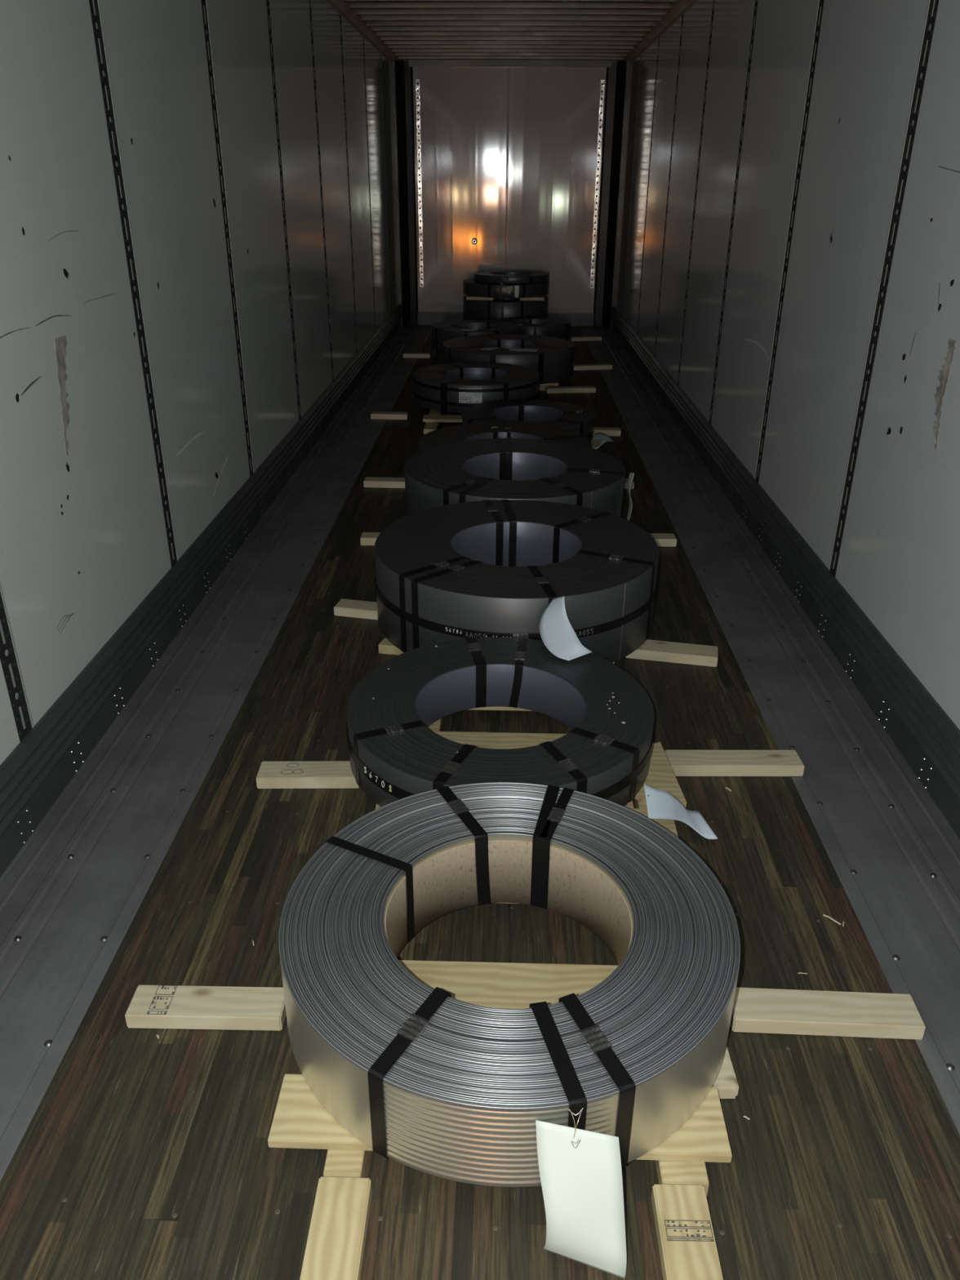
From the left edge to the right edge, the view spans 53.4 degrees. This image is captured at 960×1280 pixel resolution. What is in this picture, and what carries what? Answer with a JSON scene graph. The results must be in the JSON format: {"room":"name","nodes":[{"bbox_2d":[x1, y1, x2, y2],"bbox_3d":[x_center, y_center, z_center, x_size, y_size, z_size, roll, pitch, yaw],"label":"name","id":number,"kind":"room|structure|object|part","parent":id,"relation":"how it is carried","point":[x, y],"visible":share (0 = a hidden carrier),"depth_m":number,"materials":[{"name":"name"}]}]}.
{"room":"cargo space","nodes":[
{"label":"cargo space","id":0,"kind":"room"},
{"bbox_2d":[0,0,399,764],"bbox_3d":[-1.125,-2.286,5.219,0.052,2.720,12.520,1,26,1],"label":"wall","id":1,"kind":"structure","parent":0,"point":[198,237],"depth_m":3.38,"materials":[{"name":"grey metal"}]},
{"bbox_3d":[-1.214,-0.591,1.460,0.005,2.472,1.123,1,26,1],"label":"wall panel","id":2,"kind":"part","parent":1,"relation":"part of","materials":[{"name":"grey"}]},
{"bbox_3d":[-1.197,-0.856,1.995,0.004,2.463,0.072,1,26,1],"label":"slotted post","id":3,"kind":"part","parent":1,"relation":"part of","materials":[{"name":"grey metal"}]},
{"bbox_3d":[-1.181,-1.123,2.558,0.005,2.472,1.174,1,26,1],"label":"wall panel","id":4,"kind":"part","parent":1,"relation":"part of","materials":[{"name":"grey metal"}]},
{"bbox_3d":[-1.163,-1.399,3.116,0.004,2.463,0.072,1,26,1],"label":"slotted post","id":5,"kind":"part","parent":1,"relation":"part of","materials":[{"name":"grey metal"}]},
{"bbox_3d":[-1.147,-1.660,3.667,0.005,2.472,1.147,1,26,1],"label":"wall panel","id":6,"kind":"part","parent":1,"relation":"part of","materials":[{"name":"grey metal"}]},
{"bbox_2d":[0,304,402,876],"bbox_3d":[-1.106,-1.162,5.735,0.064,0.248,12.470,1,26,1],"label":"baseboard","id":7,"kind":"structure","parent":1,"relation":"attached to","point":[34,775],"depth_m":3.27,"materials":[{"name":"grey metal"}]},
{"bbox_2d":[0,324,431,1182],"bbox_3d":[-0.910,-1.037,5.790,0.396,0.036,12.470,1,26,1],"label":"metal floor strip","id":8,"kind":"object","parent":1,"relation":"attached to","point":[72,894],"depth_m":2.77,"materials":[{"name":"metal"}]},
{"bbox_3d":[-1.129,-1.930,4.213,0.004,2.463,0.072,1,26,1],"label":"slotted post","id":9,"kind":"part","parent":1,"relation":"part of","materials":[{"name":"grey metal"}]},
{"bbox_3d":[-1.113,-2.191,4.763,0.005,2.472,1.147,1,26,1],"label":"wall panel","id":10,"kind":"part","parent":1,"relation":"part of","materials":[{"name":"grey metal"}]},
{"bbox_3d":[-1.096,-2.462,5.309,0.004,2.463,0.072,1,26,1],"label":"slotted post","id":11,"kind":"part","parent":1,"relation":"part of","materials":[{"name":"grey metal"}]},
{"bbox_3d":[-1.081,-2.723,5.860,0.003,2.472,1.147,1,26,1],"label":"wall panel","id":12,"kind":"part","parent":1,"relation":"part of","materials":[{"name":"grey metal"}]},
{"bbox_3d":[-1.062,-2.993,6.406,0.004,2.463,0.072,1,26,1],"label":"slotted post","id":13,"kind":"part","parent":1,"relation":"part of","materials":[{"name":"grey metal"}]},
{"bbox_3d":[-1.047,-3.254,6.957,0.003,2.472,1.147,1,26,1],"label":"wall panel","id":14,"kind":"part","parent":1,"relation":"part of","materials":[{"name":"grey metal"}]},
{"bbox_3d":[-1.028,-3.525,7.503,0.004,2.463,0.072,1,26,1],"label":"slotted post","id":15,"kind":"part","parent":1,"relation":"part of","materials":[{"name":"grey metal"}]},
{"bbox_3d":[-1.013,-3.786,8.054,0.003,2.472,1.147,1,26,1],"label":"wall panel","id":16,"kind":"part","parent":1,"relation":"part of","materials":[{"name":"grey metal"}]},
{"bbox_2d":[329,0,399,62],"bbox_3d":[-1.062,-3.486,4.602,0.065,0.080,12.460,1,26,1],"label":"trim","id":17,"kind":"structure","parent":1,"relation":"attached to","point":[344,7],"depth_m":7.84,"materials":[{"name":"grey metal"}]},
{"bbox_3d":[-0.995,-4.056,8.600,0.004,2.463,0.072,1,26,1],"label":"slotted post","id":18,"kind":"part","parent":1,"relation":"part of","materials":[{"name":"grey metal"}]},
{"bbox_3d":[-0.980,-4.317,9.151,0.003,2.472,1.147,1,26,1],"label":"wall panel","id":19,"kind":"part","parent":1,"relation":"part of","materials":[{"name":"grey metal"}]},
{"bbox_3d":[-0.961,-4.587,9.697,0.004,2.463,0.072,1,26,1],"label":"slotted post","id":20,"kind":"part","parent":1,"relation":"part of","materials":[{"name":"grey metal"}]},
{"bbox_3d":[-0.946,-4.846,10.243,0.003,2.472,1.138,1,26,1],"label":"wall panel","id":21,"kind":"part","parent":1,"relation":"part of","materials":[{"name":"grey metal"}]},
{"bbox_2d":[0,326,959,1279],"bbox_3d":[0.147,-1.017,5.767,1.759,0.031,12.470,1,26,1],"label":"floor","id":22,"kind":"structure","parent":0,"point":[144,1156],"depth_m":1.89,"materials":[{"name":"brown wood"}]},
{"bbox_2d":[124,985,286,1031],"bbox_3d":[-0.567,0.769,1.997,0.321,0.039,0.085,1,26,1],"label":"wooden plank","id":23,"kind":"object","parent":22,"relation":"on","point":[151,1006],"visible":0.96,"depth_m":1.97,"materials":[{"name":"brown wood"}]},
{"bbox_2d":[256,760,359,788],"bbox_3d":[-0.494,0.391,2.776,0.294,0.039,0.090,0,26,-1],"label":"wooden plank","id":24,"kind":"object","parent":22,"relation":"on","point":[322,774],"visible":0.93,"depth_m":2.74,"materials":[{"name":"brown wood"}]},
{"bbox_2d":[299,1177,372,1279],"bbox_3d":[-0.239,1.052,1.416,0.090,0.038,0.518,1,26,1],"label":"wooden plank","id":25,"kind":"object","parent":22,"relation":"on","point":[336,1237],"visible":1,"depth_m":1.56,"materials":[{"name":"yellow wood"}]},
{"bbox_2d":[333,598,377,619],"bbox_3d":[-0.482,-0.124,3.840,0.191,0.038,0.090,6,26,12],"label":"wooden plank","id":26,"kind":"object","parent":22,"relation":"on","point":[344,607],"visible":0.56,"depth_m":3.81,"materials":[{"name":"brown wood"}]},
{"bbox_2d":[360,532,381,545],"bbox_3d":[-0.455,-0.485,4.586,0.229,0.038,0.085,0,26,0],"label":"wooden plank","id":27,"kind":"object","parent":22,"relation":"on","point":[366,538],"visible":0.44,"depth_m":4.55,"materials":[{"name":"brown wood"}]},
{"bbox_2d":[363,476,404,488],"bbox_3d":[-0.510,-0.895,5.432,0.294,0.038,0.085,2,26,3],"label":"wooden plank","id":28,"kind":"object","parent":22,"relation":"on","point":[369,482],"visible":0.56,"depth_m":5.40,"materials":[{"name":"brown wood"}]},
{"bbox_2d":[370,411,408,419],"bbox_3d":[-0.660,-1.635,6.956,0.265,0.038,0.085,1,26,1],"label":"wooden plank","id":29,"kind":"object","parent":22,"relation":"on","point":[375,415],"visible":1,"depth_m":6.92,"materials":[{"name":"brown wood"}]},
{"bbox_2d":[378,637,400,654],"bbox_3d":[-0.320,0.021,3.546,0.098,0.036,0.076,5,26,9],"label":"wedge","id":30,"kind":"object","parent":22,"relation":"on","point":[385,646],"visible":0.64,"depth_m":3.52,"materials":[{"name":"yellow wood"}]},
{"bbox_2d":[403,352,430,358],"bbox_3d":[-0.619,-2.778,9.315,0.262,0.038,0.085,-1,26,-2],"label":"wooden plank","id":31,"kind":"object","parent":22,"relation":"on","point":[420,355],"visible":1,"depth_m":9.28,"materials":[{"name":"brown wood"}]},
{"bbox_2d":[422,408,462,434],"bbox_3d":[-0.041,-1.715,7.110,0.698,0.054,1.314,1,26,1],"label":"pallet","id":32,"kind":"object","parent":22,"relation":"on","point":[434,417],"visible":0.3,"depth_m":6.71,"materials":[{"name":"yellow wood"}]},
{"bbox_2d":[413,362,539,413],"bbox_3d":[-0.026,-1.926,7.249,0.957,0.203,0.957,1,26,1],"label":"coil","id":33,"kind":"object","parent":32,"relation":"on","point":[455,387],"visible":0.97,"depth_m":6.97,"materials":[{"name":"black metal"}]},
{"bbox_2d":[460,392,481,402],"bbox_3d":[-0.066,-1.735,6.817,0.153,0.105,0.006,2,26,4],"label":"label","id":34,"kind":"object","parent":33,"relation":"attached to","point":[464,397],"depth_m":6.82,"materials":[{"name":"grey paper"}]},
{"bbox_2d":[462,399,594,438],"bbox_3d":[0.324,-1.478,6.444,0.890,0.122,0.890,1,26,1],"label":"coil","id":35,"kind":"object","parent":32,"relation":"on","point":[573,417],"visible":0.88,"depth_m":6.56,"materials":[{"name":"black"}]},
{"bbox_2d":[267,902,732,1195],"bbox_3d":[0.044,0.749,2.023,0.816,0.058,0.850,1,26,1],"label":"pallet","id":36,"kind":"object","parent":22,"relation":"on","point":[300,1121],"visible":0.3,"depth_m":1.74,"materials":[{"name":"yellow wood"}]},
{"bbox_2d":[279,782,740,1187],"bbox_3d":[0.057,0.631,1.966,0.910,0.204,0.910,20,32,34],"label":"coil","id":37,"kind":"object","parent":36,"relation":"on","point":[435,1083],"visible":0.99,"depth_m":1.75,"materials":[{"name":"silver metal"}]},
{"bbox_2d":[535,1107,626,1279],"bbox_3d":[0.160,0.876,1.512,0.147,0.256,0.108,1,26,1],"label":"paper tag","id":38,"kind":"object","parent":37,"relation":"hanging from","point":[580,1171],"visible":1,"depth_m":1.51,"materials":[{"name":"white paper"},{"name":"bright wire"}]},
{"bbox_2d":[375,706,686,837],"bbox_3d":[0.134,0.346,2.854,0.872,0.059,0.840,1,26,1],"label":"pallet","id":39,"kind":"object","parent":22,"relation":"on","point":[660,775],"visible":0.15,"depth_m":2.85,"materials":[{"name":"yellow wood"}]},
{"bbox_2d":[346,636,653,807],"bbox_3d":[0.058,0.249,2.798,0.889,0.162,0.889,1,26,1],"label":"coil","id":40,"kind":"object","parent":39,"relation":"on","point":[606,753],"visible":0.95,"depth_m":2.70,"materials":[{"name":"black metal"}]},
{"bbox_2d":[644,783,718,839],"bbox_3d":[0.518,0.449,2.499,0.204,0.153,0.086,-6,26,-12],"label":"paper tag","id":41,"kind":"object","parent":40,"relation":"attached to","point":[660,804],"visible":1,"depth_m":2.48,"materials":[{"name":"white paper"}]},
{"bbox_2d":[539,382,559,390],"bbox_3d":[0.245,-2.311,8.344,0.840,0.054,1.000,1,26,1],"label":"pallet","id":42,"kind":"object","parent":22,"relation":"on","point":[542,387],"visible":0.14,"depth_m":7.90,"materials":[{"name":"yellow wood"}]},
{"bbox_2d":[481,346,497,350],"bbox_3d":[0.088,-2.422,7.934,0.073,0.002,0.160,23,34,38],"label":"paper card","id":43,"kind":"object","parent":42,"relation":"on","point":[491,348],"visible":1,"depth_m":7.92,"materials":[{"name":"white paper"}]},
{"bbox_2d":[442,333,574,384],"bbox_3d":[0.245,-2.435,8.250,1.130,0.248,1.130,1,26,1],"label":"coil","id":44,"kind":"object","parent":42,"relation":"on","point":[553,360],"visible":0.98,"depth_m":7.94,"materials":[{"name":"black metal"}]},
{"bbox_2d":[509,347,538,351],"bbox_3d":[0.365,-2.402,7.895,0.236,0.002,0.118,5,26,9],"label":"paper card","id":45,"kind":"object","parent":42,"relation":"on","point":[511,348],"visible":1,"depth_m":7.88,"materials":[{"name":"white paper"}]},
{"bbox_2d":[545,386,595,393],"bbox_3d":[0.743,-2.056,7.840,0.406,0.038,0.085,-2,26,-6],"label":"wooden plank","id":46,"kind":"object","parent":22,"relation":"on","point":[565,389],"visible":1,"depth_m":7.81,"materials":[{"name":"brown wood"}]},
{"bbox_2d":[569,335,601,341],"bbox_3d":[1.145,-3.266,10.341,0.342,0.038,0.085,-4,26,-10],"label":"wooden plank","id":47,"kind":"object","parent":22,"relation":"on","point":[598,337],"visible":0.8,"depth_m":10.31,"materials":[{"name":"brown wood"}]},
{"bbox_2d":[573,363,612,370],"bbox_3d":[1.022,-2.512,8.785,0.387,0.038,0.085,-5,26,-10],"label":"wooden plank","id":48,"kind":"object","parent":22,"relation":"on","point":[581,366],"visible":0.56,"depth_m":8.76,"materials":[{"name":"brown wood"}]},
{"bbox_2d":[592,426,621,435],"bbox_3d":[0.869,-1.431,6.553,0.191,0.038,0.085,3,26,6],"label":"wooden plank","id":49,"kind":"object","parent":22,"relation":"on","point":[608,431],"visible":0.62,"depth_m":6.52,"materials":[{"name":"brown wood"}]},
{"bbox_2d":[624,478,634,488],"bbox_3d":[0.807,-0.892,5.440,0.135,0.038,0.085,3,26,5],"label":"wooden plank","id":50,"kind":"object","parent":22,"relation":"on","point":[626,479],"visible":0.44,"depth_m":5.40,"materials":[{"name":"brown wood"}]},
{"bbox_2d":[648,533,676,546],"bbox_3d":[0.804,-0.482,4.593,0.269,0.038,0.085,0,26,0],"label":"wooden plank","id":51,"kind":"object","parent":22,"relation":"on","point":[662,540],"visible":0.44,"depth_m":4.56,"materials":[{"name":"brown wood"}]},
{"bbox_2d":[625,639,717,666],"bbox_3d":[0.704,0.044,3.507,0.329,0.038,0.100,6,26,11],"label":"wooden plank","id":52,"kind":"object","parent":22,"relation":"on","point":[651,650],"visible":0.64,"depth_m":3.47,"materials":[{"name":"brown wood"}]},
{"bbox_2d":[651,1184,723,1279],"bbox_3d":[0.335,1.060,1.405,0.088,0.039,0.522,1,26,1],"label":"wooden plank","id":53,"kind":"object","parent":22,"relation":"on","point":[686,1243],"visible":1,"depth_m":1.56,"materials":[{"name":"yellow wood"}]},
{"bbox_2d":[711,1047,738,1098],"bbox_3d":[0.464,0.836,1.873,0.055,0.036,0.130,0,26,-1],"label":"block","id":54,"kind":"object","parent":22,"relation":"on","point":[726,1082],"visible":0.36,"depth_m":1.82,"materials":[{"name":"yellow wood"}]},
{"bbox_2d":[664,750,804,776],"bbox_3d":[0.754,0.366,2.843,0.396,0.038,0.090,0,26,0],"label":"wooden plank","id":55,"kind":"object","parent":22,"relation":"on","point":[682,762],"visible":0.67,"depth_m":2.81,"materials":[{"name":"yellow wood"}]},
{"bbox_2d":[730,987,925,1039],"bbox_3d":[0.715,0.778,1.992,0.386,0.038,0.090,1,26,2],"label":"wooden plank","id":56,"kind":"object","parent":22,"relation":"on","point":[754,1010],"visible":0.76,"depth_m":1.97,"materials":[{"name":"yellow wood"}]},
{"bbox_2d":[822,914,840,924],"bbox_3d":[0.836,0.664,2.268,0.006,0.006,0.045,-23,34,-39],"label":"wood splinter","id":57,"kind":"object","parent":22,"relation":"on","point":[824,915],"visible":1,"depth_m":2.27,"materials":[{"name":"beige wood"}]},
{"bbox_3d":[0.109,-0.078,3.733,0.850,0.054,0.890,1,26,1],"label":"coil skid","id":58,"kind":"object","parent":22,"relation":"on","visible":0},
{"bbox_2d":[374,499,658,662],"bbox_3d":[0.135,-0.235,3.649,1.067,0.302,1.073,1,26,1],"label":"coil","id":59,"kind":"object","parent":58,"relation":"on","point":[488,568],"visible":0.96,"depth_m":3.38,"materials":[{"name":"black metal"}]},
{"bbox_2d":[539,595,591,660],"bbox_3d":[0.256,-0.043,3.024,0.094,0.163,0.200,-19,32,-34],"label":"paper tag","id":60,"kind":"object","parent":59,"relation":"attached to","point":[557,633],"visible":1,"depth_m":3.04,"materials":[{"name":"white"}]},
{"bbox_3d":[0.133,-0.533,4.673,0.760,0.054,0.880,1,26,1],"label":"coil skid","id":61,"kind":"object","parent":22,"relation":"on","visible":0},
{"bbox_2d":[404,437,625,517],"bbox_3d":[0.165,-0.704,4.615,1.047,0.302,1.050,1,26,1],"label":"coil","id":62,"kind":"object","parent":61,"relation":"on","point":[493,468],"visible":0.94,"depth_m":4.45,"materials":[{"name":"black metal"}]},
{"bbox_2d":[626,472,634,520],"bbox_3d":[0.710,-0.673,4.526,0.029,0.240,0.131,1,26,1],"label":"paper tag","id":63,"kind":"object","parent":62,"relation":"attached to","point":[631,474],"visible":0.9,"depth_m":4.50,"materials":[{"name":"grey paper"}]},
{"bbox_3d":[0.142,-0.989,5.614,0.720,0.054,0.870,1,26,1],"label":"coil skid","id":64,"kind":"object","parent":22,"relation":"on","visible":0},
{"bbox_2d":[417,422,591,453],"bbox_3d":[0.143,-1.090,5.584,1.010,0.152,1.010,12,28,22],"label":"coil","id":65,"kind":"object","parent":64,"relation":"on","point":[486,430],"visible":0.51,"depth_m":5.76,"materials":[{"name":"black"}]},
{"bbox_2d":[591,432,613,448],"bbox_3d":[0.745,-1.221,5.794,0.137,0.050,0.350,6,26,11],"label":"paper tag","id":66,"kind":"object","parent":65,"relation":"attached to","point":[598,439],"visible":0.81,"depth_m":5.79,"materials":[{"name":"grey paper"}]},
{"bbox_3d":[-0.044,-2.789,9.327,0.560,0.054,0.690,1,26,1],"label":"coil skid","id":67,"kind":"object","parent":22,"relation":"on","visible":0},
{"bbox_2d":[431,320,519,356],"bbox_3d":[-0.044,-2.921,9.246,0.840,0.252,0.840,1,26,1],"label":"coil","id":68,"kind":"object","parent":67,"relation":"on","point":[442,331],"visible":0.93,"depth_m":9.07,"materials":[{"name":"black metal"}]},
{"bbox_2d":[461,328,477,330],"bbox_3d":[-0.092,-2.892,8.901,0.151,0.002,0.072,5,26,9],"label":"paper card","id":69,"kind":"object","parent":68,"relation":"on","point":[463,329],"visible":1,"depth_m":8.88,"materials":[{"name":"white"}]},
{"bbox_3d":[0.560,-3.094,9.961,0.510,0.054,0.590,1,26,1],"label":"coil skid","id":70,"kind":"object","parent":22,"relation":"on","visible":0},
{"bbox_2d":[498,315,570,341],"bbox_3d":[0.561,-3.205,9.900,0.750,0.198,0.752,1,26,1],"label":"coil","id":71,"kind":"object","parent":70,"relation":"on","point":[556,327],"visible":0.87,"depth_m":9.67,"materials":[{"name":"black metal"}]},
{"bbox_3d":[0.290,-3.497,10.791,0.740,0.054,0.760,1,26,1],"label":"coil skid","id":72,"kind":"object","parent":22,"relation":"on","visible":0},
{"bbox_2d":[462,295,548,320],"bbox_3d":[0.286,-3.672,10.706,0.950,0.333,0.952,1,26,1],"label":"coil","id":73,"kind":"object","parent":72,"relation":"on","point":[498,308],"visible":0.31,"depth_m":10.31,"materials":[{"name":"black metal"}]},
{"bbox_2d":[466,295,493,300],"bbox_3d":[0.007,-3.838,10.623,0.290,0.032,0.660,1,26,1],"label":"board","id":74,"kind":"object","parent":73,"relation":"on","point":[468,297],"visible":0.37,"depth_m":10.33,"materials":[{"name":"brown wood"}]},
{"bbox_2d":[462,270,549,297],"bbox_3d":[0.288,-3.954,10.570,0.950,0.219,0.950,1,26,1],"label":"coil","id":75,"kind":"object","parent":74,"relation":"on","point":[472,287],"depth_m":10.25,"materials":[{"name":"black metal"}]},
{"bbox_2d":[504,285,512,293],"bbox_3d":[0.304,-3.720,10.144,0.090,0.091,0.007,1,26,1],"label":"paper tag","id":76,"kind":"object","parent":75,"relation":"attached to","point":[509,289],"visible":1,"depth_m":10.14,"materials":[{"name":"beige paper"}]},
{"bbox_3d":[0.348,-4.016,10.537,0.830,0.078,0.831,1,26,1],"label":"steel coil","id":77,"kind":"part","parent":75,"relation":"part of","materials":[{"name":"black metal"}]},
{"bbox_2d":[514,285,519,297],"bbox_3d":[0.391,-3.704,10.151,0.052,0.125,0.013,-1,26,-2],"label":"paper tag","id":78,"kind":"object","parent":75,"relation":"attached to","point":[516,287],"visible":1,"depth_m":10.15,"materials":[{"name":"white paper"}]},
{"bbox_2d":[520,296,544,300],"bbox_3d":[0.572,-3.829,10.611,0.260,0.032,0.660,1,26,1],"label":"board","id":79,"kind":"object","parent":73,"relation":"on","point":[540,298],"visible":0.39,"depth_m":10.31,"materials":[{"name":"brown wood"}]},
{"bbox_2d":[413,66,606,313],"bbox_3d":[0.318,-4.956,10.779,2.597,2.750,0.108,1,26,1],"label":"wall","id":80,"kind":"structure","parent":0,"point":[508,160],"depth_m":10.66,"materials":[{"name":"grey metal"}]},
{"bbox_2d":[391,59,417,326],"bbox_3d":[-0.830,-4.938,10.717,0.205,2.700,0.200,1,26,1],"label":"trim","id":81,"kind":"structure","parent":80,"relation":"attached to","point":[402,73],"depth_m":10.67,"materials":[{"name":"black metal"}]},
{"bbox_2d":[417,311,594,326],"bbox_3d":[0.312,-3.806,11.322,2.497,0.148,0.035,1,26,1],"label":"baseboard","id":82,"kind":"structure","parent":80,"relation":"attached to","point":[424,317],"depth_m":11.30,"materials":[{"name":"black metal"}]},
{"bbox_2d":[399,59,622,67],"bbox_3d":[0.324,-6.151,10.177,2.497,0.075,0.050,1,26,1],"label":"trim","id":83,"kind":"structure","parent":80,"relation":"attached to","point":[412,63],"depth_m":10.16,"materials":[{"name":"metal"}]},
{"bbox_2d":[593,60,629,328],"bbox_3d":[1.452,-4.900,10.665,0.223,2.700,0.200,1,26,1],"label":"corner post","id":84,"kind":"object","parent":80,"relation":"attached to","point":[617,75],"depth_m":10.62,"materials":[{"name":"black metal"}]},
{"bbox_2d":[343,0,679,60],"bbox_3d":[0.154,-3.507,4.588,2.597,0.078,12.520,1,26,1],"label":"ceiling","id":85,"kind":"structure","parent":0,"point":[412,29],"depth_m":8.08,"materials":[{"name":"black"}]},
{"bbox_2d":[614,0,959,729],"bbox_3d":[1.419,-2.244,5.161,0.052,2.720,12.520,1,26,1],"label":"wall","id":86,"kind":"structure","parent":0,"point":[788,244],"depth_m":3.75,"materials":[{"name":"grey metal"}]},
{"bbox_3d":[1.553,-4.805,10.187,0.003,2.472,1.138,1,26,1],"label":"wall panel","id":87,"kind":"part","parent":86,"relation":"part of","materials":[{"name":"grey metal"}]},
{"bbox_3d":[1.535,-4.546,9.640,0.004,2.463,0.072,1,26,1],"label":"slotted post","id":88,"kind":"part","parent":86,"relation":"part of","materials":[{"name":"grey metal"}]},
{"bbox_3d":[1.520,-4.276,9.094,0.003,2.472,1.147,1,26,1],"label":"wall panel","id":89,"kind":"part","parent":86,"relation":"part of","materials":[{"name":"grey metal"}]},
{"bbox_3d":[1.501,-4.015,8.543,0.004,2.463,0.072,1,26,1],"label":"slotted post","id":90,"kind":"part","parent":86,"relation":"part of","materials":[{"name":"grey metal"}]},
{"bbox_2d":[623,0,694,62],"bbox_3d":[1.369,-3.446,4.547,0.065,0.080,12.460,1,26,1],"label":"trim","id":91,"kind":"structure","parent":86,"relation":"attached to","point":[678,7],"depth_m":7.74,"materials":[{"name":"grey metal"}]},
{"bbox_3d":[1.486,-3.744,7.997,0.003,2.472,1.147,1,26,1],"label":"wall panel","id":92,"kind":"part","parent":86,"relation":"part of","materials":[{"name":"grey metal"}]},
{"bbox_3d":[1.468,-3.483,7.447,0.004,2.463,0.072,1,26,1],"label":"slotted post","id":93,"kind":"part","parent":86,"relation":"part of","materials":[{"name":"grey metal"}]},
{"bbox_3d":[1.452,-3.213,6.900,0.003,2.472,1.147,1,26,1],"label":"wall panel","id":94,"kind":"part","parent":86,"relation":"part of","materials":[{"name":"grey metal"}]},
{"bbox_3d":[1.434,-2.952,6.350,0.004,2.463,0.072,1,26,1],"label":"slotted post","id":95,"kind":"part","parent":86,"relation":"part of","materials":[{"name":"grey metal"}]},
{"bbox_3d":[1.419,-2.682,5.804,0.003,2.472,1.147,1,26,1],"label":"wall panel","id":96,"kind":"part","parent":86,"relation":"part of","materials":[{"name":"grey metal"}]},
{"bbox_3d":[1.400,-2.421,5.253,0.004,2.463,0.072,1,26,1],"label":"slotted post","id":97,"kind":"part","parent":86,"relation":"part of","materials":[{"name":"grey metal"}]},
{"bbox_3d":[1.384,-2.150,4.707,0.005,2.472,1.147,1,26,1],"label":"wall panel","id":98,"kind":"part","parent":86,"relation":"part of","materials":[{"name":"grey metal"}]},
{"bbox_2d":[579,326,959,1135],"bbox_3d":[1.197,-1.002,5.742,0.382,0.036,12.470,1,26,1],"label":"metal floor strip","id":99,"kind":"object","parent":86,"relation":"attached to","point":[895,855],"depth_m":2.95,"materials":[{"name":"metal"}]},
{"bbox_2d":[610,306,959,839],"bbox_3d":[1.387,-1.121,5.678,0.064,0.248,12.470,1,26,1],"label":"baseboard","id":100,"kind":"structure","parent":86,"relation":"attached to","point":[923,733],"depth_m":3.48,"materials":[{"name":"grey metal"}]},
{"bbox_3d":[1.367,-1.889,4.156,0.004,2.463,0.072,1,26,1],"label":"slotted post","id":101,"kind":"part","parent":86,"relation":"part of","materials":[{"name":"grey metal"}]},
{"bbox_3d":[1.351,-1.619,3.610,0.005,2.472,1.147,1,26,1],"label":"wall panel","id":102,"kind":"part","parent":86,"relation":"part of","materials":[{"name":"grey metal"}]},
{"bbox_3d":[1.333,-1.358,3.059,0.004,2.463,0.072,1,26,1],"label":"slotted post","id":103,"kind":"part","parent":86,"relation":"part of","materials":[{"name":"grey metal"}]},
{"bbox_3d":[1.317,-1.088,2.513,0.005,2.472,1.147,1,26,1],"label":"wall panel","id":104,"kind":"part","parent":86,"relation":"part of","materials":[{"name":"grey metal"}]}
]}

